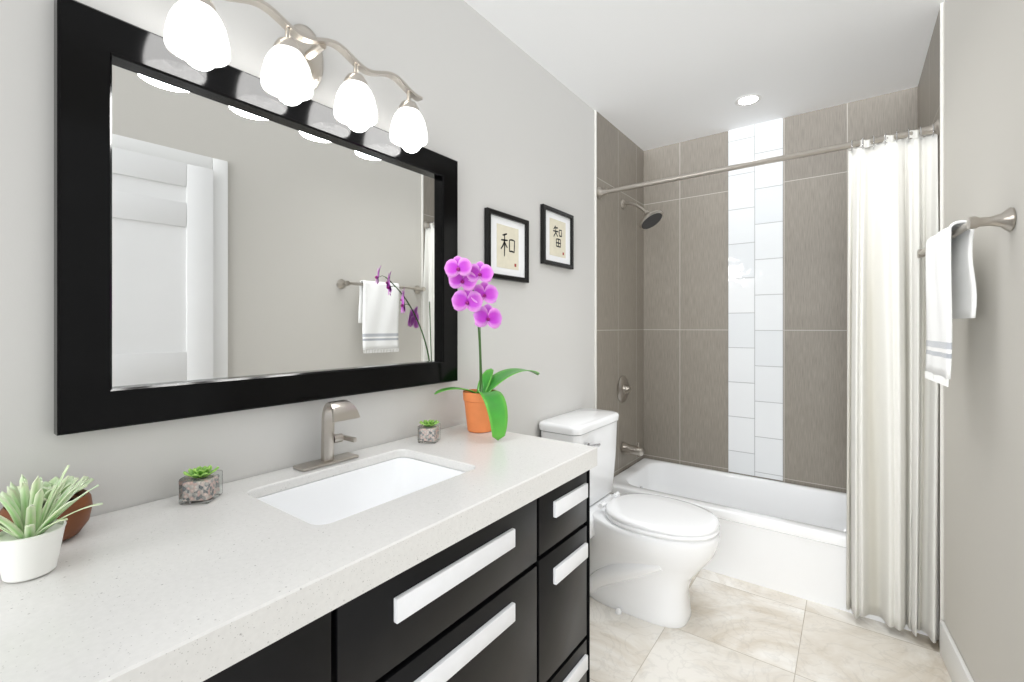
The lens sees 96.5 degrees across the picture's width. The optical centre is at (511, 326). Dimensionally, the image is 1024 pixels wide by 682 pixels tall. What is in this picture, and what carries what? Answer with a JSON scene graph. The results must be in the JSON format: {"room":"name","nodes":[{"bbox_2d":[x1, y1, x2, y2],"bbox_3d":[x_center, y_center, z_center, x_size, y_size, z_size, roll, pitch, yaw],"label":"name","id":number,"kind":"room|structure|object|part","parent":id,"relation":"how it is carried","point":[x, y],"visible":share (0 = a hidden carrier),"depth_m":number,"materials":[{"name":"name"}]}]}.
{"room":"bathroom","nodes":[
{"label":"bathroom","id":0,"kind":"room"},
{"bbox_2d":[0,0,593,516],"bbox_3d":[-0.188,0.005,1.775,0.100,2.440,3.727,0,0,37],"label":"wall","id":1,"kind":"structure","parent":0,"point":[508,124],"depth_m":1.38,"materials":[{"name":"grey paint"}]},
{"bbox_2d":[54,0,457,435],"bbox_3d":[-0.509,-0.199,1.227,0.032,0.784,1.025,0,0,37],"label":"mirror","id":2,"kind":"object","parent":1,"relation":"attached to","point":[228,238],"visible":0.96,"depth_m":1.03,"materials":[{"name":"black wood"}]},
{"bbox_3d":[-0.518,-0.199,1.234,0.006,0.642,0.883,0,0,37],"label":"glass","id":3,"kind":"part","parent":2,"relation":"part of","materials":[{"name":"silver metal"}]},
{"bbox_2d":[164,0,427,147],"bbox_3d":[-0.487,-0.673,1.157,0.150,0.236,0.661,0,0,37],"label":"sconce","id":4,"kind":"object","parent":1,"relation":"attached to","point":[195,32],"visible":1,"depth_m":1.08,"materials":[{"name":"white glass"}]},
{"bbox_3d":[-0.636,-0.601,0.926,0.112,0.092,0.112,0,0,37],"label":"lamp shade","id":5,"kind":"part","parent":4,"relation":"part of","materials":[{"name":"white glass"}]},
{"bbox_3d":[-0.527,-0.601,1.073,0.112,0.092,0.112,0,0,37],"label":"lamp shade","id":6,"kind":"part","parent":4,"relation":"part of","materials":[{"name":"white glass"}]},
{"bbox_3d":[-0.527,-0.686,1.073,0.011,0.039,0.011,0,0,37],"label":"stem","id":7,"kind":"part","parent":4,"relation":"part of","materials":[{"name":"silver metal"}]},
{"bbox_3d":[-0.538,-0.705,1.195,0.024,0.173,0.102,0,0,37],"label":"plate","id":8,"kind":"part","parent":4,"relation":"part of","materials":[{"name":"silver metal"}]},
{"bbox_3d":[-0.503,-0.708,1.169,0.068,0.027,0.022,0,0,37],"label":"arm","id":9,"kind":"part","parent":4,"relation":"part of"},
{"bbox_3d":[-0.417,-0.686,1.220,0.011,0.039,0.011,0,0,37],"label":"stem","id":10,"kind":"part","parent":4,"relation":"part of","materials":[{"name":"silver metal"}]},
{"bbox_3d":[-0.417,-0.601,1.220,0.112,0.092,0.112,0,0,37],"label":"lamp shade","id":11,"kind":"part","parent":4,"relation":"part of","materials":[{"name":"white glass"}]},
{"bbox_3d":[-0.309,-0.686,1.367,0.011,0.039,0.011,0,0,37],"label":"stem","id":12,"kind":"part","parent":4,"relation":"part of","materials":[{"name":"silver metal"}]},
{"bbox_3d":[-0.309,-0.601,1.367,0.112,0.092,0.112,0,0,37],"label":"lamp shade","id":13,"kind":"part","parent":4,"relation":"part of","materials":[{"name":"white glass"}]},
{"bbox_2d":[484,207,528,282],"bbox_3d":[-0.016,-0.330,1.903,0.020,0.274,0.284,0,0,37],"label":"picture","id":14,"kind":"object","parent":1,"relation":"attached to","point":[506,246],"visible":0.9,"depth_m":1.89,"materials":[{"name":"paper"}]},
{"bbox_2d":[540,204,573,269],"bbox_3d":[0.224,-0.430,2.227,0.020,0.275,0.284,0,0,37],"label":"picture","id":15,"kind":"object","parent":1,"relation":"attached to","point":[556,237],"visible":1,"depth_m":2.22,"materials":[{"name":"paper"}]},
{"bbox_2d":[594,110,596,408],"bbox_3d":[0.470,0.005,2.570,0.010,2.440,0.012,0,0,37],"label":"trim","id":16,"kind":"structure","parent":1,"relation":"attached to","point":[595,259],"depth_m":2.57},
{"bbox_2d":[597,112,643,476],"bbox_3d":[0.689,0.005,2.867,0.008,2.440,0.727,0,0,37],"label":"tile","id":17,"kind":"structure","parent":1,"relation":"attached to","point":[620,283],"depth_m":2.84,"materials":[{"name":"grey tile"}]},
{"bbox_2d":[617,376,631,401],"bbox_3d":[0.714,0.390,2.840,0.061,0.168,0.185,0,0,37],"label":"shower valve","id":18,"kind":"object","parent":17,"relation":"attached to","point":[624,388],"visible":1,"depth_m":2.83,"materials":[{"name":"silver metal"}]},
{"bbox_3d":[0.703,0.394,2.797,0.027,0.029,0.103,0,0,37],"label":"shower valve lever","id":19,"kind":"part","parent":18,"relation":"part of","materials":[{"name":"silver metal"}]},
{"bbox_2d":[621,442,643,455],"bbox_3d":[0.746,0.751,2.826,0.136,0.076,0.064,0,0,37],"label":"tub spout","id":20,"kind":"object","parent":17,"relation":"attached to","point":[632,449],"visible":1,"depth_m":2.81,"materials":[{"name":"silver metal"}]},
{"bbox_2d":[621,199,662,229],"bbox_3d":[0.790,-0.698,2.785,0.250,0.204,0.153,0,0,37],"label":"shower head","id":21,"kind":"object","parent":17,"relation":"attached to","point":[650,219],"visible":1,"depth_m":2.75},
{"bbox_3d":[0.758,-0.736,2.818,0.142,0.084,0.017,0,0,37],"label":"arm","id":22,"kind":"part","parent":21,"relation":"part of"},
{"bbox_2d":[597,119,939,642],"bbox_3d":[1.063,0.200,2.171,1.420,1.987,0.089,0,0,37],"label":"rail","id":23,"kind":"object","parent":17,"relation":"attached to","point":[892,557],"visible":0.98,"depth_m":1.82,"materials":[{"name":"white fabric"}]},
{"bbox_3d":[1.066,-0.760,2.175,1.398,0.025,0.025,0,0,37],"label":"rod","id":24,"kind":"part","parent":23,"relation":"part of","materials":[{"name":"silver metal"}]},
{"bbox_2d":[846,133,939,642],"bbox_3d":[1.518,0.227,1.833,0.286,1.931,0.089,0,0,37],"label":"curtain","id":25,"kind":"object","parent":23,"relation":"hanging from","point":[892,536],"depth_m":1.82,"materials":[{"name":"white fabric"}]},
{"bbox_2d":[464,0,944,150],"bbox_3d":[0.570,-1.265,1.212,1.988,0.100,3.727,0,0,37],"label":"ceiling","id":26,"kind":"structure","parent":0,"point":[643,75],"depth_m":2.03,"materials":[{"name":"white paint"}]},
{"bbox_2d":[735,94,761,105],"bbox_3d":[1.265,-1.213,2.448,0.130,0.003,0.130,0,0,37],"label":"recessed light","id":27,"kind":"object","parent":26,"relation":"in","point":[748,100],"visible":1,"depth_m":2.45,"materials":[{"name":"white"}]},
{"bbox_2d":[590,569,951,681],"bbox_3d":[0.570,1.275,1.212,1.988,0.100,3.727,0,0,37],"label":"floor","id":28,"kind":"structure","parent":0,"point":[734,630],"depth_m":1.76,"materials":[{"name":"tile"}]},
{"bbox_2d":[188,460,596,681],"bbox_3d":[-0.475,0.821,0.845,0.538,0.806,1.684,0,0,37],"label":"bathroom vanity","id":29,"kind":"object","parent":28,"relation":"on","point":[459,553],"depth_m":0.94,"materials":[{"name":"black wood"}]},
{"bbox_2d":[0,424,596,681],"bbox_3d":[-0.469,0.388,0.848,0.546,0.058,1.696,0,0,37],"label":"countertop","id":30,"kind":"structure","parent":29,"relation":"on","point":[163,590],"depth_m":0.70,"materials":[{"name":"white stone"}]},
{"bbox_2d":[0,476,93,540],"bbox_3d":[-0.781,0.309,0.768,0.114,0.097,0.116,0,0,37],"label":"succulent","id":31,"kind":"object","parent":30,"relation":"on","point":[77,521],"visible":0.42,"depth_m":0.77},
{"bbox_2d":[0,476,93,506],"bbox_3d":[-0.782,0.280,0.769,0.112,0.037,0.116,0,0,37],"label":"plant","id":32,"kind":"object","parent":31,"relation":"on","point":[86,500],"depth_m":0.78,"materials":[{"name":"green plant"}]},
{"bbox_2d":[0,465,102,582],"bbox_3d":[-0.697,0.283,0.665,0.158,0.149,0.135,0,0,37],"label":"potted plant","id":33,"kind":"object","parent":30,"relation":"on","point":[31,537],"visible":1,"depth_m":0.65,"materials":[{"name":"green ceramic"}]},
{"bbox_3d":[-0.698,0.326,0.662,0.076,0.064,0.076,0,0,37],"label":"pot","id":34,"kind":"part","parent":33,"relation":"part of","materials":[{"name":"white ceramic"}]},
{"bbox_2d":[179,465,222,503],"bbox_3d":[-0.645,0.325,0.949,0.078,0.065,0.078,0,0,37],"label":"succulent","id":35,"kind":"object","parent":30,"relation":"on","point":[199,485],"visible":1,"depth_m":0.93,"materials":[{"name":"stone"}]},
{"bbox_2d":[182,465,219,478],"bbox_3d":[-0.645,0.303,0.948,0.062,0.020,0.062,0,0,37],"label":"plant","id":36,"kind":"object","parent":35,"relation":"on","point":[205,472],"depth_m":0.95,"materials":[{"name":"green plant"}]},
{"bbox_2d":[292,400,363,471],"bbox_3d":[-0.460,0.274,1.185,0.117,0.168,0.160,0,0,37],"label":"faucet","id":37,"kind":"object","parent":30,"relation":"on","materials":[{"name":"silver metal"}]},
{"bbox_2d":[264,456,463,523],"bbox_3d":[-0.334,0.450,1.085,0.347,0.136,0.490,0,0,37],"label":"sink","id":38,"kind":"object","parent":30,"relation":"in","point":[324,499],"depth_m":1.21,"materials":[{"name":"white ceramic"}]},
{"bbox_2d":[418,419,440,442],"bbox_3d":[-0.259,0.325,1.431,0.076,0.065,0.076,0,0,37],"label":"succulent","id":39,"kind":"object","parent":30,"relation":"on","point":[428,431],"visible":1,"depth_m":1.41,"materials":[{"name":"stone"}]},
{"bbox_2d":[419,419,439,426],"bbox_3d":[-0.259,0.303,1.430,0.063,0.020,0.063,0,0,37],"label":"plant","id":40,"kind":"object","parent":39,"relation":"on","point":[425,423],"depth_m":1.42,"materials":[{"name":"green plant"}]},
{"bbox_2d":[434,256,539,439],"bbox_3d":[-0.052,0.070,1.591,0.255,0.575,0.515,0,0,37],"label":"orchid","id":41,"kind":"object","parent":30,"relation":"on","point":[486,410],"visible":1,"depth_m":1.47,"materials":[{"name":"purple plant"}]},
{"bbox_3d":[-0.110,0.290,1.581,0.121,0.136,0.121,0,0,37],"label":"pot","id":42,"kind":"part","parent":41,"relation":"part of","materials":[{"name":"orange ceramic"}]},
{"bbox_3d":[-0.097,0.653,0.912,0.010,0.042,0.340,0,0,37],"label":"handle","id":43,"kind":"part","parent":29,"relation":"part of","materials":[{"name":"silver metal"}]},
{"bbox_3d":[-0.097,0.483,0.912,0.010,0.042,0.340,0,0,37],"label":"handle","id":44,"kind":"part","parent":29,"relation":"part of","materials":[{"name":"silver metal"}]},
{"bbox_3d":[0.165,0.980,1.266,0.010,0.042,0.180,0,0,37],"label":"handle","id":45,"kind":"part","parent":29,"relation":"part of","materials":[{"name":"silver metal"}]},
{"bbox_3d":[0.165,0.653,1.266,0.010,0.042,0.180,0,0,37],"label":"handle","id":46,"kind":"part","parent":29,"relation":"part of","materials":[{"name":"silver metal"}]},
{"bbox_3d":[0.165,0.478,1.266,0.010,0.042,0.180,0,0,37],"label":"handle","id":47,"kind":"part","parent":29,"relation":"part of","materials":[{"name":"silver metal"}]},
{"bbox_2d":[539,408,719,627],"bbox_3d":[0.536,0.828,2.048,0.730,0.794,0.464,0,0,37],"label":"toilet","id":48,"kind":"object","parent":28,"relation":"on","point":[651,555],"visible":0.94,"depth_m":1.93,"materials":[{"name":"white ceramic"}]},
{"bbox_3d":[0.332,0.652,2.200,0.204,0.358,0.448,0,0,37],"label":"tank","id":49,"kind":"part","parent":48,"relation":"part of","materials":[{"name":"white ceramic"}]},
{"bbox_3d":[0.332,0.452,2.200,0.220,0.041,0.464,0,0,37],"label":"tank lid","id":50,"kind":"part","parent":48,"relation":"part of","materials":[{"name":"white ceramic"}]},
{"bbox_3d":[0.368,0.531,2.043,0.016,0.027,0.092,0,0,37],"label":"lever","id":51,"kind":"part","parent":48,"relation":"part of","materials":[{"name":"silver metal"}]},
{"bbox_3d":[0.599,1.030,2.002,0.574,0.390,0.376,0,0,37],"label":"bowl","id":52,"kind":"part","parent":48,"relation":"part of","materials":[{"name":"white ceramic"}]},
{"bbox_3d":[0.640,0.823,1.971,0.471,0.018,0.376,0,0,37],"label":"seat","id":53,"kind":"part","parent":48,"relation":"part of","materials":[{"name":"white ceramic"}]},
{"bbox_3d":[0.640,0.799,1.971,0.467,0.026,0.372,0,0,37],"label":"lid","id":54,"kind":"part","parent":48,"relation":"part of","materials":[{"name":"white ceramic"}]},
{"bbox_2d":[609,458,927,635],"bbox_3d":[1.284,1.062,2.469,1.418,0.325,0.655,0,0,37],"label":"bathtub","id":55,"kind":"object","parent":28,"relation":"on","point":[786,538],"visible":0.58,"depth_m":2.25,"materials":[{"name":"white ceramic"}]},
{"bbox_2d":[644,86,917,492],"bbox_3d":[1.510,0.005,2.773,1.438,2.440,0.100,0,0,37],"label":"tiled wall","id":56,"kind":"structure","parent":0,"point":[686,329],"depth_m":2.66,"materials":[{"name":"grey tile"}]},
{"bbox_2d":[728,118,782,480],"bbox_3d":[1.459,-0.160,2.746,0.294,2.111,0.004,0,0,37],"label":"tile","id":57,"kind":"structure","parent":56,"relation":"attached to","point":[755,320],"depth_m":2.74,"materials":[{"name":"white tile"}]},
{"bbox_2d":[944,0,1023,681],"bbox_3d":[0.767,0.005,0.253,0.100,2.440,3.400,0,0,32],"label":"wall","id":58,"kind":"structure","parent":0,"point":[984,390],"depth_m":1.32,"materials":[{"name":"grey paint"}]},
{"bbox_2d":[940,620,973,681],"bbox_3d":[0.741,1.162,0.319,0.014,0.125,3.286,0,0,32],"label":"baseboard","id":59,"kind":"structure","parent":58,"relation":"attached to","point":[955,664],"depth_m":1.58,"materials":[{"name":"white wood"}]},
{"bbox_2d":[917,207,1015,386],"bbox_3d":[1.394,-0.067,1.452,0.105,0.478,0.662,0,0,32],"label":"towel rail","id":60,"kind":"object","parent":58,"relation":"attached to","point":[951,289],"visible":1,"depth_m":1.35,"materials":[{"name":"white fabric"}]},
{"bbox_2d":[925,220,976,379],"bbox_3d":[1.342,-0.076,1.407,0.066,0.452,0.279,0,0,32],"label":"towel","id":61,"kind":"object","parent":60,"relation":"hanging from","point":[951,291],"depth_m":1.37,"materials":[{"name":"white fabric"}]},
{"bbox_3d":[1.245,-0.275,1.192,0.082,0.062,0.062,0,0,32],"label":"post","id":62,"kind":"part","parent":60,"relation":"part of","materials":[{"name":"silver metal"}]},
{"bbox_3d":[1.907,0.005,2.019,0.100,2.440,0.839,0,0,37],"label":"wall","id":63,"kind":"structure","parent":0,"visible":0},
{"bbox_2d":[918,8,939,647],"bbox_3d":[1.838,0.005,2.015,0.008,2.440,0.727,0,0,37],"label":"tile","id":64,"kind":"structure","parent":63,"relation":"attached to","point":[929,98],"depth_m":1.87,"materials":[{"name":"grey tile"}]},
{"bbox_2d":[940,3,943,620],"bbox_3d":[1.617,0.005,1.719,0.010,2.440,0.012,0,0,37],"label":"trim","id":65,"kind":"structure","parent":63,"relation":"attached to","point":[941,386],"depth_m":1.72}
]}

